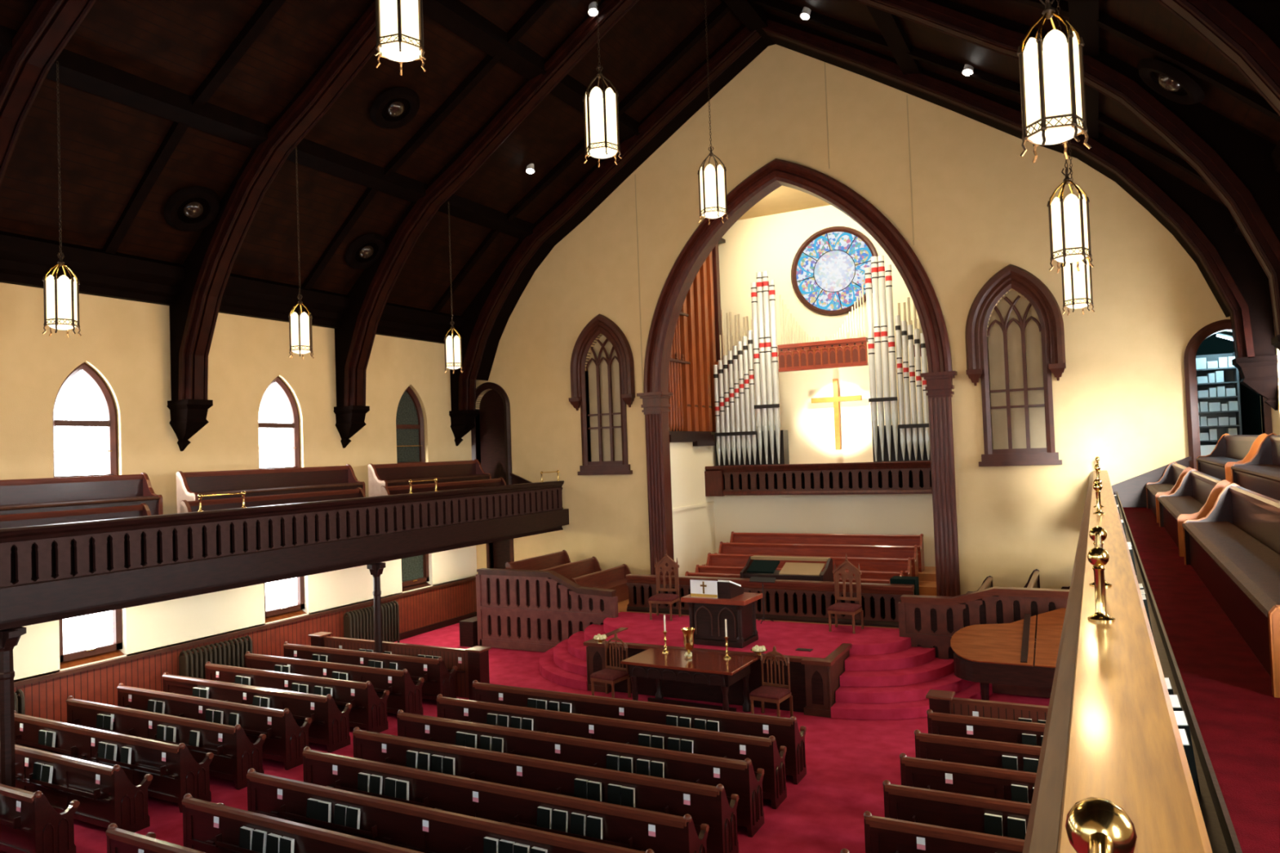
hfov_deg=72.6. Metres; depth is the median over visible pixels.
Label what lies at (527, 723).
hymnal
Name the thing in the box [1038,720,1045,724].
hymnal
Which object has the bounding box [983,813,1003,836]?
hymnal
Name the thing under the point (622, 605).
floor
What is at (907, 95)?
trim
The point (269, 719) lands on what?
card
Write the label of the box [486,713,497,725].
hymnal
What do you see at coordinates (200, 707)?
card
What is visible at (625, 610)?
floor
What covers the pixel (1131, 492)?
trim
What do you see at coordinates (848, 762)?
floor
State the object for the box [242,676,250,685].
hymnal
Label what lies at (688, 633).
brass vase
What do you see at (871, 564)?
pew
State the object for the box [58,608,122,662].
window
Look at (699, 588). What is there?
cloth
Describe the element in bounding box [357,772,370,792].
hymnal
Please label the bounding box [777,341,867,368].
panel
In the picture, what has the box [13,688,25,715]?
radiator
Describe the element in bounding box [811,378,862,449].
wall cross
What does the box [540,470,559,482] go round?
guard
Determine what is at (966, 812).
pew
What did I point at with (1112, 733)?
balcony ledge
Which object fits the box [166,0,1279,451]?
rib
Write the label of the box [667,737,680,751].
hymnal
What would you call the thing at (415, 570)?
window
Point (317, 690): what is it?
hymnal
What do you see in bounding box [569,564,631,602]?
pew
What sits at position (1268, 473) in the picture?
cushion
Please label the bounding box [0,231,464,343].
crown molding
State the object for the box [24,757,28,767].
card
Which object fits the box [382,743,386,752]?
card
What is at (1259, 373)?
pendant
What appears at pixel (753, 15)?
beam
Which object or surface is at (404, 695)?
pew
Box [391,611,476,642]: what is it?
baseboard
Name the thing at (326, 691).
hymnal
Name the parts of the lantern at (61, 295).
corner post, corner post, chain, glass, dish, corner post, corner post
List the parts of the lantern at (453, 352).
corner post, chain, glass, corner post, dish, corner post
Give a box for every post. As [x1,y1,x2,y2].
[0,626,26,787]
[366,562,385,653]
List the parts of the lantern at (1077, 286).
corner post, chain, corner post, glass, dish, corner post, corner post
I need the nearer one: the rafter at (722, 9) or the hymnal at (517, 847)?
the hymnal at (517, 847)
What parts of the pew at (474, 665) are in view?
post, rail, panel, post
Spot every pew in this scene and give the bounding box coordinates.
[0,472,163,515]
[0,502,151,528]
[0,744,152,832]
[0,783,79,852]
[14,711,213,813]
[66,696,266,790]
[105,823,205,852]
[116,683,311,770]
[161,671,351,752]
[176,464,365,513]
[180,487,365,512]
[182,793,424,852]
[204,661,389,733]
[244,651,424,715]
[246,768,654,852]
[283,641,457,700]
[302,746,709,852]
[307,631,491,700]
[352,726,738,852]
[367,459,491,497]
[381,477,506,495]
[396,709,764,837]
[436,693,786,808]
[472,680,806,784]
[505,550,570,570]
[537,555,602,579]
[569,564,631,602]
[684,571,889,583]
[695,564,903,579]
[702,552,911,576]
[714,541,918,576]
[726,531,924,572]
[840,848,849,852]
[863,810,1024,852]
[882,779,1031,837]
[899,752,1036,804]
[914,729,1041,771]
[926,709,1045,746]
[966,575,992,593]
[1023,568,1039,588]
[1060,586,1070,589]
[1145,462,1191,523]
[1157,468,1230,556]
[1182,483,1279,697]
[1195,433,1267,483]
[1230,433,1279,501]
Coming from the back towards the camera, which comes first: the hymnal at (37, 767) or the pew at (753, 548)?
the pew at (753, 548)
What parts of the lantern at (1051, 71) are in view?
corner post, corner post, corner post, glass, dish, corner post, corner post, corner post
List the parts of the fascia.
arched panel, panel, cap rail, arched panel, panel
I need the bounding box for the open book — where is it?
[717,580,741,586]
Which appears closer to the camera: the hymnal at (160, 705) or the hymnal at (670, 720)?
the hymnal at (670, 720)
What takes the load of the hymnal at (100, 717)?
in the pew at (233, 757)
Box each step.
[538,646,587,690]
[553,638,586,675]
[567,631,587,661]
[584,623,606,641]
[831,682,992,719]
[835,671,973,703]
[840,657,954,687]
[844,646,935,671]
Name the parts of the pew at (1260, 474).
panel, seat, rail, backrest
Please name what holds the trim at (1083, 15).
attached to the wall at (980, 208)
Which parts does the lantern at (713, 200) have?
corner post, corner post, chain, glass, dish, corner post, corner post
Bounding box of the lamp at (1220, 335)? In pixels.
[1215,332,1233,341]
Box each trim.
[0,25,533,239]
[13,576,475,687]
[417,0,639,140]
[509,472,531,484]
[634,174,643,391]
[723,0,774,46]
[824,62,829,168]
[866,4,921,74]
[906,94,914,245]
[1067,0,1099,138]
[1111,456,1191,506]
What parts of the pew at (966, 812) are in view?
panel, scroll knob, rail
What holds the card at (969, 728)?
attached to the pew at (938, 723)
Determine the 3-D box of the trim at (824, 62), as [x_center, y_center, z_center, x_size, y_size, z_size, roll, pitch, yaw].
[4.457,-7.432,20.770,0.024,2.600,0.032,-3,-2,28]
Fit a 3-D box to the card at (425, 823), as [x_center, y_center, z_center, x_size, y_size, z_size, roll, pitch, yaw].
[-2.305,4.295,9.371,0.080,0.115,0.010,-3,-2,28]
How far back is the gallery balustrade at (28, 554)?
14.96 m
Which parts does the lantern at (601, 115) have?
corner post, corner post, chain, glass, dish, corner post, corner post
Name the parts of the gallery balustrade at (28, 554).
rail, panel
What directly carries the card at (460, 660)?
attached to the pew at (474, 665)
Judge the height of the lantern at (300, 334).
3.979 m
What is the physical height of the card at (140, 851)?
0.115 m
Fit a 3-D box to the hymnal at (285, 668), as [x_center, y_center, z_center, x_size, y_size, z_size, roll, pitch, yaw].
[-6.835,4.748,16.837,0.171,0.233,0.062,-3,-2,29]
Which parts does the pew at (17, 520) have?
backrest, rail, panel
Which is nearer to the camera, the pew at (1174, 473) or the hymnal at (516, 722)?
the hymnal at (516, 722)
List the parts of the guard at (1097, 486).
post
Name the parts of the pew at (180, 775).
backrest, rail, scroll knob, panel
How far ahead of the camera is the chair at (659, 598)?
19.47 m
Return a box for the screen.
[925,689,1048,723]
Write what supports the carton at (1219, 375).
on the bookcase at (1231, 375)
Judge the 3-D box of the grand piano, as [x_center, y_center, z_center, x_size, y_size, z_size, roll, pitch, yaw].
[6.759,4.002,14.767,2.720,1.657,1.706,-3,-2,28]
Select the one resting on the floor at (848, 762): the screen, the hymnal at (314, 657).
the screen
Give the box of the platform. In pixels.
[603,611,911,657]
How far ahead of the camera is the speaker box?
17.76 m
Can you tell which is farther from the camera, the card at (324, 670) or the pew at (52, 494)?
the card at (324, 670)
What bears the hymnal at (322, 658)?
in the pew at (437, 679)
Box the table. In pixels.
[620,647,758,711]
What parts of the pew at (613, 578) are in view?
panel, rail, backrest, seat, panel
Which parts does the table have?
leg, leg, leg, leg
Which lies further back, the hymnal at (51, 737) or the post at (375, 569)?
the post at (375, 569)
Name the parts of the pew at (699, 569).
panel, backrest, rail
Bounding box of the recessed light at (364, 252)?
[345,233,386,269]
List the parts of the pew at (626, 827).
panel, rail, scroll knob, panel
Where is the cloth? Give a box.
[689,579,717,598]
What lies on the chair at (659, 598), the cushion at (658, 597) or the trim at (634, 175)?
the cushion at (658, 597)
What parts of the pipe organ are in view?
pipe rail, pipe rail, pipe rail, pipe rail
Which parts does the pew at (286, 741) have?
panel, rail, backrest, scroll knob, panel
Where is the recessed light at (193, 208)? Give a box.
[163,186,221,231]
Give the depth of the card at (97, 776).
11.14 m
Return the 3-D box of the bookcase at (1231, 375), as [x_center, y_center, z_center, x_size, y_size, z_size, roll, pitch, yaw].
[12.065,-0.234,18.376,0.960,2.600,0.450,-3,-2,28]
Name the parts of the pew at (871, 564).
panel, rail, panel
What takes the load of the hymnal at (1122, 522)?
on the shelf at (1221, 833)
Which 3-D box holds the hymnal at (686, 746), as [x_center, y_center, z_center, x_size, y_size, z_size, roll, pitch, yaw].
[0.632,4.338,11.716,0.171,0.235,0.073,-3,-2,29]
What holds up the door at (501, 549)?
in the wall at (980, 208)
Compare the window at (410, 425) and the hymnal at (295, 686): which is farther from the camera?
the window at (410, 425)
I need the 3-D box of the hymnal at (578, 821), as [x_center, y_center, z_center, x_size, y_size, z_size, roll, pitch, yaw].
[-0.668,4.321,9.446,0.171,0.235,0.073,-3,-2,28]
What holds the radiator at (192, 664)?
on the floor at (848, 762)
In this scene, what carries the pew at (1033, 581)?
on the floor
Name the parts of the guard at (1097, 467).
post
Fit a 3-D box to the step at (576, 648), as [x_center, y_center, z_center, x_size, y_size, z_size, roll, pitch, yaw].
[-1.054,4.761,18.894,1.702,0.186,1.948,-3,-2,28]
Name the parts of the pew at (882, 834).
panel, scroll knob, backrest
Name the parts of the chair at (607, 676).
leg, post, leg, seat frame, leg, post, leg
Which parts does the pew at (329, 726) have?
panel, rail, backrest, scroll knob, panel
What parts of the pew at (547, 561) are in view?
panel, rail, backrest, panel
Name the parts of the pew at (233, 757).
panel, rail, backrest, scroll knob, panel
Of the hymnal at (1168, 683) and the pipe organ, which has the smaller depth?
the hymnal at (1168, 683)
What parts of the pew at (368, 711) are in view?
rail, scroll knob, panel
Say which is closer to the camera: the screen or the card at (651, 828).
the card at (651, 828)
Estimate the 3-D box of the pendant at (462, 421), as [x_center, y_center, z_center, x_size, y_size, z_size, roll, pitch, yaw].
[-4.993,0.047,24.800,0.630,1.000,0.580,-3,-2,28]
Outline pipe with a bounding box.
[668,238,725,446]
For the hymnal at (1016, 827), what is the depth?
8.93 m
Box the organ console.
[739,555,833,581]
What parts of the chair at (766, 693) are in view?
leg, post, leg, seat frame, leg, post, leg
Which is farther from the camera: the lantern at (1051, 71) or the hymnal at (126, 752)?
the hymnal at (126, 752)
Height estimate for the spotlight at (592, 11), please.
0.352 m
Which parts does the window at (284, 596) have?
glass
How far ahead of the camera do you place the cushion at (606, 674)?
16.36 m
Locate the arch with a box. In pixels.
[636,158,960,596]
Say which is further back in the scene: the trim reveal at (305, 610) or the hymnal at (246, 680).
the trim reveal at (305, 610)
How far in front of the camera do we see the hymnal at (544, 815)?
9.62 m
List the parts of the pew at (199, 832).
scroll knob, panel, backrest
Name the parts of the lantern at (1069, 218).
corner post, corner post, chain, corner post, glass, dish, corner post, corner post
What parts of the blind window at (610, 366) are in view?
frame, sill, glass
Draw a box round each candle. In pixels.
[663,614,666,631]
[724,619,727,636]
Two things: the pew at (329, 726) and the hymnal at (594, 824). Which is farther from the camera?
the pew at (329, 726)
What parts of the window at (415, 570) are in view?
glass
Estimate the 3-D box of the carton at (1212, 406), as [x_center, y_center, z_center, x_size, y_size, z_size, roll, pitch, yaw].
[12.079,-0.408,18.342,0.198,0.184,0.300,-3,-2,28]
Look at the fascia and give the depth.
15.63 m
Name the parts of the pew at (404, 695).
panel, rail, panel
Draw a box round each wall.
[0,282,476,681]
[475,44,1265,595]
[669,442,715,576]
[671,501,714,511]
[711,204,928,464]
[713,493,935,566]
[1195,331,1262,435]
[1271,321,1279,435]
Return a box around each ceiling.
[0,0,1279,315]
[737,185,830,220]
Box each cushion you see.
[0,496,159,511]
[197,482,364,495]
[386,474,489,484]
[590,668,628,680]
[648,593,679,601]
[749,685,790,700]
[826,602,862,612]
[1145,483,1174,496]
[1157,496,1204,519]
[1182,521,1279,617]
[1195,456,1241,467]
[1230,464,1279,482]
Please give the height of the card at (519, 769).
0.115 m
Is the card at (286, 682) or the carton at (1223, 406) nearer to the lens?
the card at (286, 682)
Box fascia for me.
[583,627,851,717]
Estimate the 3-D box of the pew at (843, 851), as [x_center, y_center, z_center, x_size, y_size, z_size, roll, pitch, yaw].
[3.819,4.265,7.216,4.235,0.925,0.575,-3,-2,28]
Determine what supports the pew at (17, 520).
on the floor
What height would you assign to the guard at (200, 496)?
0.295 m
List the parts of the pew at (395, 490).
rail, backrest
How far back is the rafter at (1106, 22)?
16.91 m
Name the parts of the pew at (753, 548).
panel, rail, backrest, panel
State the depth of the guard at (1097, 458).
17.20 m
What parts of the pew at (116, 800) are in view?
backrest, rail, scroll knob, panel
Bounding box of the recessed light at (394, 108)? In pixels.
[369,87,419,128]
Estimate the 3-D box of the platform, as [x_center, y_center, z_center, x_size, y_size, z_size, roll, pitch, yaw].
[1.927,4.617,17.543,6.670,0.930,3.230,-3,-2,28]
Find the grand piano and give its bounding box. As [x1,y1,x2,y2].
[950,608,1066,700]
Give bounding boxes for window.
[53,362,118,477]
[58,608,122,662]
[257,376,300,469]
[264,576,304,617]
[395,386,425,463]
[401,554,429,586]
[568,314,635,475]
[791,226,878,315]
[964,263,1066,466]
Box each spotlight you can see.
[525,163,534,173]
[587,1,598,17]
[800,6,811,20]
[961,64,973,76]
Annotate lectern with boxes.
[680,581,762,648]
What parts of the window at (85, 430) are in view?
meeting rail, tie rod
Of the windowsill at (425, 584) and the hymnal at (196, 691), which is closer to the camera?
the hymnal at (196, 691)
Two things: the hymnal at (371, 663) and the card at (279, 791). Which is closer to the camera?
the card at (279, 791)
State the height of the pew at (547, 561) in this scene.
1.114 m
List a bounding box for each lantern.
[42,60,81,337]
[288,146,314,359]
[374,0,426,75]
[444,201,462,373]
[582,0,622,167]
[697,0,728,224]
[1017,0,1091,163]
[1047,0,1093,273]
[1060,139,1094,315]
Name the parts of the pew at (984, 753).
panel, scroll knob, rail, backrest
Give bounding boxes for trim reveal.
[120,608,126,654]
[302,575,307,613]
[426,553,432,585]
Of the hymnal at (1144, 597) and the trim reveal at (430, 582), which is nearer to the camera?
the hymnal at (1144, 597)
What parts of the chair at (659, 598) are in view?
leg, post, leg, seat frame, rail, leg, post, leg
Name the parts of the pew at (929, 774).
panel, scroll knob, rail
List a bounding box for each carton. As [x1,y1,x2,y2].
[1195,357,1206,368]
[1196,376,1208,383]
[1197,390,1208,397]
[1198,401,1208,412]
[1199,416,1206,426]
[1200,432,1208,440]
[1200,444,1216,455]
[1206,360,1217,368]
[1206,417,1217,426]
[1207,373,1215,382]
[1207,387,1216,397]
[1207,402,1220,411]
[1208,429,1217,439]
[1213,370,1223,382]
[1215,386,1225,396]
[1217,356,1227,368]
[1217,417,1228,425]
[1220,403,1227,411]
[1224,387,1235,396]
[1226,355,1235,367]
[1226,400,1238,410]
[1226,428,1237,435]
[1228,417,1235,425]
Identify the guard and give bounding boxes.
[197,491,246,511]
[408,478,438,493]
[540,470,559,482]
[1065,796,1137,852]
[1087,526,1115,622]
[1093,478,1105,514]
[1094,463,1100,479]
[1095,456,1101,472]
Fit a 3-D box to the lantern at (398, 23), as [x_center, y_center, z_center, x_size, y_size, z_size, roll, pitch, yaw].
[-2.701,-6.741,9.551,0.618,5.605,0.538,0,-2,-45]
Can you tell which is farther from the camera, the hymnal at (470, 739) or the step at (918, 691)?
the step at (918, 691)
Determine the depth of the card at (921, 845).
8.54 m
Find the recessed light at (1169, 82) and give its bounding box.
[1137,57,1204,104]
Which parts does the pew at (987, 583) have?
rail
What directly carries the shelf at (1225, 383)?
attached to the bookcase at (1231, 375)
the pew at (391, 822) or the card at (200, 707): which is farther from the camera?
the card at (200, 707)
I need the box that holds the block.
[459,616,477,647]
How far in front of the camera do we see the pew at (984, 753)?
10.94 m
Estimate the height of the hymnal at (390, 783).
0.234 m
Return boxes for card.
[16,800,20,812]
[19,723,22,731]
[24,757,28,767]
[91,737,94,746]
[95,774,100,784]
[128,694,131,702]
[137,848,143,852]
[148,720,151,728]
[161,751,165,761]
[199,706,202,713]
[213,816,218,828]
[217,733,222,742]
[243,693,246,699]
[267,716,271,724]
[277,788,282,799]
[284,680,288,687]
[311,702,314,710]
[323,668,326,675]
[332,764,337,774]
[351,688,354,696]
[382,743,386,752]
[387,676,391,683]
[422,819,428,831]
[423,664,426,671]
[425,724,429,733]
[457,657,462,663]
[463,707,468,715]
[472,791,478,802]
[498,693,502,700]
[516,765,522,776]
[555,744,559,753]
[588,724,594,733]
[618,707,623,715]
[648,824,655,836]
[683,793,690,804]
[713,767,719,777]
[739,744,746,754]
[762,724,768,733]
[916,836,925,850]
[945,773,952,784]
[966,725,973,734]
[972,711,978,716]
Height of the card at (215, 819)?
0.115 m
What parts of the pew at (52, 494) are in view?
backrest, rail, seat, panel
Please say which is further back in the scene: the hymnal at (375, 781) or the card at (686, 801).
the hymnal at (375, 781)
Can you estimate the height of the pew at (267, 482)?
0.917 m
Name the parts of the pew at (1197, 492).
panel, backrest, rail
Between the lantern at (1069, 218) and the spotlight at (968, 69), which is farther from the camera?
the spotlight at (968, 69)
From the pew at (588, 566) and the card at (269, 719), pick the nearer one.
the card at (269, 719)
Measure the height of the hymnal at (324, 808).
0.233 m
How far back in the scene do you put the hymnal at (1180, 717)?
3.00 m
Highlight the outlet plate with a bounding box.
[795,648,813,651]
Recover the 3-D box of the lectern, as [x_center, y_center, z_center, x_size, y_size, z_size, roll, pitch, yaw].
[1.589,3.542,16.787,1.320,1.200,0.920,-3,-2,30]
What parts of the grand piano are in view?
leg, lid, lid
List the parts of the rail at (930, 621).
post, rail, rail, panel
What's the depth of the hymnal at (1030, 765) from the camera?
10.58 m
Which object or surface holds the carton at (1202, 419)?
on the bookcase at (1231, 375)
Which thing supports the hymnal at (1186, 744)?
on the shelf at (1221, 833)
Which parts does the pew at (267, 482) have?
rail, backrest, seat, panel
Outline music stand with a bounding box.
[749,577,775,623]
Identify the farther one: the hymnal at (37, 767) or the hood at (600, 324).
the hood at (600, 324)
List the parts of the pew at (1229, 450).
seat, panel, backrest, rail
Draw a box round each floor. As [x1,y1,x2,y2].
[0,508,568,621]
[0,622,1049,852]
[617,599,628,613]
[619,608,898,628]
[701,564,936,582]
[918,581,937,595]
[1122,506,1279,852]
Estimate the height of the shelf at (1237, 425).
0.030 m
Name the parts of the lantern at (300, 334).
corner post, chain, corner post, glass, dish, corner post, corner post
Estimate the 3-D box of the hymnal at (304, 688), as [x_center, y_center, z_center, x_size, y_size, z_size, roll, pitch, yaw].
[-5.928,4.674,15.373,0.171,0.233,0.058,-3,-2,27]
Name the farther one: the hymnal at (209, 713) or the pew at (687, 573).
the pew at (687, 573)
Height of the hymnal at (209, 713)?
0.233 m
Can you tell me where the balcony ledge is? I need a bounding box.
[1022,470,1212,852]
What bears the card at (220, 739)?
attached to the pew at (233, 757)
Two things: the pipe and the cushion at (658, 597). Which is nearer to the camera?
the cushion at (658, 597)
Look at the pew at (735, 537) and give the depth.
23.16 m
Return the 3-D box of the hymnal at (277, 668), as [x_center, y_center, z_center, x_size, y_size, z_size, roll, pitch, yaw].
[-7.026,4.757,16.932,0.171,0.233,0.062,-3,-2,28]
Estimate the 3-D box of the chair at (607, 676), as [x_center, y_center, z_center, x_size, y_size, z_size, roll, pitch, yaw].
[-0.578,4.548,16.483,0.580,1.190,0.515,-3,-2,36]
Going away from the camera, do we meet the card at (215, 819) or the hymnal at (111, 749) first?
the card at (215, 819)
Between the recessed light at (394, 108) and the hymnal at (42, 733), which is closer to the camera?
the hymnal at (42, 733)
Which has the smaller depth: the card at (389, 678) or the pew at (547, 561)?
the card at (389, 678)
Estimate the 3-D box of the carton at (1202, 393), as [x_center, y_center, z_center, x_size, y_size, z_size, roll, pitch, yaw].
[11.902,-0.682,18.437,0.180,0.149,0.300,-3,-2,28]
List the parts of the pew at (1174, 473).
panel, backrest, rail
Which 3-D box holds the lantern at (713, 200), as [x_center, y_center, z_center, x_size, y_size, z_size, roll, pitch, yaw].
[1.362,-6.746,17.301,0.618,5.373,0.538,0,-2,-45]
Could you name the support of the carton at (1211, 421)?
on the bookcase at (1231, 375)
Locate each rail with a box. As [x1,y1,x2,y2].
[475,568,617,652]
[626,573,914,627]
[897,586,1069,697]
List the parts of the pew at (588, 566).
rail, backrest, panel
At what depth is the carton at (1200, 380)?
18.31 m
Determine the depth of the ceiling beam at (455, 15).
17.07 m
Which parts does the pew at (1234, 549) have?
panel, rail, backrest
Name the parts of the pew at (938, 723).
panel, scroll knob, rail, backrest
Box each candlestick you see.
[662,614,669,653]
[723,619,731,659]
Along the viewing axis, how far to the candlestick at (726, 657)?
15.43 m
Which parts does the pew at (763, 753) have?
panel, rail, scroll knob, panel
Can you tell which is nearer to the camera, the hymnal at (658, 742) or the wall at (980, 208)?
the hymnal at (658, 742)
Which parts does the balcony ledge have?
nave moulding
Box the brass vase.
[680,627,695,657]
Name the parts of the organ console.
lid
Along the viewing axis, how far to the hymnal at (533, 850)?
8.64 m
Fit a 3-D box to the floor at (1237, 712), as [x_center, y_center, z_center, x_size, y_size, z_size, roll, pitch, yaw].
[4.839,1.509,5.805,2.880,0.020,26.000,-3,-2,28]
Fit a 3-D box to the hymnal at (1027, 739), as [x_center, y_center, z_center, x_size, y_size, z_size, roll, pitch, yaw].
[5.119,4.168,11.456,0.171,0.234,0.068,-3,-2,27]
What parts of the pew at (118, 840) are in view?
scroll knob, panel, backrest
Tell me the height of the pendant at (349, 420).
1.000 m
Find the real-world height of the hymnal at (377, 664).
0.233 m
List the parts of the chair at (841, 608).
leg, post, leg, seat frame, rail, leg, post, leg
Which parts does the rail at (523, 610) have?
post, panel, rail, rail, post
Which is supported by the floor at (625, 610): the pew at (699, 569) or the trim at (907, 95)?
the pew at (699, 569)
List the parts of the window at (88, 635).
glass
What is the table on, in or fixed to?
on the floor at (848, 762)
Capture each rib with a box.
[0,0,96,187]
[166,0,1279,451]
[333,0,1279,448]
[448,12,1278,445]
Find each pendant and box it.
[166,399,213,451]
[333,405,369,448]
[448,409,479,445]
[1231,355,1278,410]
[1271,334,1279,351]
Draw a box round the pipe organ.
[713,255,930,466]
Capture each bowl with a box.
[592,634,607,643]
[751,644,767,655]
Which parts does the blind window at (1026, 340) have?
glass, frame, sill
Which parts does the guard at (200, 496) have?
post, post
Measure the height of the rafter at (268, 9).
6.650 m
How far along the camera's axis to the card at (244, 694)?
14.88 m
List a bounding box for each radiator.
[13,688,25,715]
[178,635,252,679]
[343,600,399,642]
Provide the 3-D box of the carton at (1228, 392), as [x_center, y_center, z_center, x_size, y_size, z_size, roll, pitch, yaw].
[12.330,-0.711,18.212,0.163,0.165,0.300,-3,-2,28]
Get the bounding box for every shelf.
[750,555,830,561]
[777,337,867,348]
[1115,491,1242,852]
[1195,366,1235,371]
[1196,381,1236,386]
[1197,395,1237,399]
[1198,410,1238,413]
[1199,424,1239,427]
[1200,440,1218,441]
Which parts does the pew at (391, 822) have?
scroll knob, panel, backrest, scroll knob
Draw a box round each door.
[471,382,511,484]
[486,538,514,568]
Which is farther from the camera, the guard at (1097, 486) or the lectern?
the lectern
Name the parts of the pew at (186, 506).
rail, backrest, panel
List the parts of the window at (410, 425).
meeting rail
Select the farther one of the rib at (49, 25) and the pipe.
the pipe
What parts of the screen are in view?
post, panel, rail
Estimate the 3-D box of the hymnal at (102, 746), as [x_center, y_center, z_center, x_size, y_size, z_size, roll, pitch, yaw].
[-7.714,4.660,12.514,0.171,0.235,0.073,-3,-2,28]
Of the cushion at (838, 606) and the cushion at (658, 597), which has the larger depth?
the cushion at (658, 597)
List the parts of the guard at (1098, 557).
post, post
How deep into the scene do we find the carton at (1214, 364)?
18.23 m
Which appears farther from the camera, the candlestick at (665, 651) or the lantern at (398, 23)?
the candlestick at (665, 651)
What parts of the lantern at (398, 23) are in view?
corner post, corner post, corner post, glass, dish, corner post, corner post, corner post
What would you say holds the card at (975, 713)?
attached to the screen
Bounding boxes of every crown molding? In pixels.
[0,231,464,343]
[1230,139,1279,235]
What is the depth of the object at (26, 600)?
14.75 m
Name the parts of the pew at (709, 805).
panel, rail, scroll knob, panel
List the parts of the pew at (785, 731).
panel, rail, scroll knob, panel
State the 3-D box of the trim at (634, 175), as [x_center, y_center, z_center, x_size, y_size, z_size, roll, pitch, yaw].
[-0.022,-3.803,23.088,0.024,5.800,0.032,-3,-2,28]
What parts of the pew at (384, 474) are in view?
rail, backrest, seat, panel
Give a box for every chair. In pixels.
[590,632,631,697]
[648,550,680,621]
[749,645,793,717]
[826,553,863,633]
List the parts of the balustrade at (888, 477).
rail, rail, panel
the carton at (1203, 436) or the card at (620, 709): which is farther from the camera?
the carton at (1203, 436)
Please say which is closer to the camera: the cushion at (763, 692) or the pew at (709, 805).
the pew at (709, 805)
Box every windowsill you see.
[59,649,124,671]
[265,609,306,624]
[402,582,431,593]
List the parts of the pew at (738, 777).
panel, rail, scroll knob, panel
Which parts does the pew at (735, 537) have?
panel, rail, backrest, panel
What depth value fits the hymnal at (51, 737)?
13.10 m
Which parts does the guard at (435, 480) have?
post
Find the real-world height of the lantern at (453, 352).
3.979 m
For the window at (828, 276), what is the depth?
25.70 m
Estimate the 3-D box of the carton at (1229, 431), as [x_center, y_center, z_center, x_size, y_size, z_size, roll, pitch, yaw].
[12.357,0.155,18.191,0.148,0.231,0.300,-3,-2,28]
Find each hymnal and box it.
[32,762,44,781]
[38,729,48,745]
[40,764,53,783]
[45,731,56,747]
[96,713,105,728]
[97,742,108,758]
[102,715,113,730]
[105,743,117,760]
[120,746,131,764]
[146,699,156,712]
[155,701,164,714]
[156,724,167,740]
[165,725,176,742]
[188,730,199,746]
[192,687,201,697]
[200,688,208,698]
[205,709,214,722]
[213,710,223,724]
[228,712,239,726]
[235,675,243,684]
[239,826,253,850]
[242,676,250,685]
[251,829,267,852]
[252,696,261,706]
[260,697,270,707]
[266,833,281,852]
[274,664,282,672]
[279,835,294,852]
[282,665,290,673]
[291,683,300,692]
[299,684,308,693]
[306,798,320,819]
[311,653,319,661]
[314,685,323,695]
[317,800,331,822]
[320,654,328,662]
[323,687,333,696]
[331,671,339,679]
[333,804,347,826]
[339,672,347,680]
[345,806,360,829]
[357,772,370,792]
[368,660,376,666]
[368,774,382,795]
[374,660,382,668]
[384,777,397,797]
[389,662,397,670]
[395,779,409,799]
[405,750,417,768]
[417,751,430,770]
[431,754,444,773]
[442,756,455,775]
[455,731,466,746]
[465,733,477,748]
[480,735,492,751]
[483,836,499,852]
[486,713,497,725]
[491,737,503,752]
[497,714,509,727]
[498,839,515,852]
[510,716,521,728]
[513,842,530,852]
[521,718,533,730]
[527,698,537,708]
[530,846,547,852]
[536,699,546,710]
[537,806,552,829]
[548,701,559,711]
[552,808,568,832]
[560,702,572,712]
[570,812,586,835]
[573,777,588,799]
[586,815,603,839]
[587,780,601,801]
[606,754,619,771]
[607,783,622,804]
[619,755,633,773]
[620,786,635,807]
[636,759,650,776]
[638,733,651,747]
[650,760,664,777]
[651,735,664,749]
[666,715,678,726]
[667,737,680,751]
[679,716,691,728]
[680,739,693,753]
[693,718,706,729]
[706,720,719,731]
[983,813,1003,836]
[1001,755,1017,770]
[1007,816,1026,839]
[1010,784,1028,803]
[1017,717,1031,722]
[1022,733,1036,746]
[1022,757,1038,773]
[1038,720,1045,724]
[1120,520,1127,542]
[1128,546,1137,575]
[1138,583,1144,590]
[1140,589,1151,626]
[1141,594,1153,636]
[1164,677,1173,694]
[1168,694,1182,711]
[1173,711,1200,793]
[1178,728,1202,813]
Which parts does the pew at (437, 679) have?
rail, panel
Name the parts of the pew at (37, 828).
backrest, rail, scroll knob, panel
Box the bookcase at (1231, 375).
[1195,351,1242,445]
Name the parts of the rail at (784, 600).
panel, rail, rail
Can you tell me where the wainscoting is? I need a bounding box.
[13,579,476,723]
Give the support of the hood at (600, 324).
attached to the blind window at (610, 366)
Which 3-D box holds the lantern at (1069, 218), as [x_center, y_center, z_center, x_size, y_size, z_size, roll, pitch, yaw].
[4.951,-3.819,10.197,0.480,3.979,0.419,0,-2,-45]
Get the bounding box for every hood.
[568,314,635,410]
[964,263,1066,386]
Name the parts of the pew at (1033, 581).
rail, backrest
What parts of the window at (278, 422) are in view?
meeting rail, tie rod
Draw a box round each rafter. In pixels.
[102,0,285,253]
[301,0,1279,289]
[431,0,1207,313]
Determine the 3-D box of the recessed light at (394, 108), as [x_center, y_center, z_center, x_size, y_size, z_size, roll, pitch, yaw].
[-4.815,-6.246,17.150,0.881,0.595,1.035,-3,-2,22]
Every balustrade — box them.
[0,480,564,630]
[704,460,932,496]
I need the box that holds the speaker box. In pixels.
[889,575,919,595]

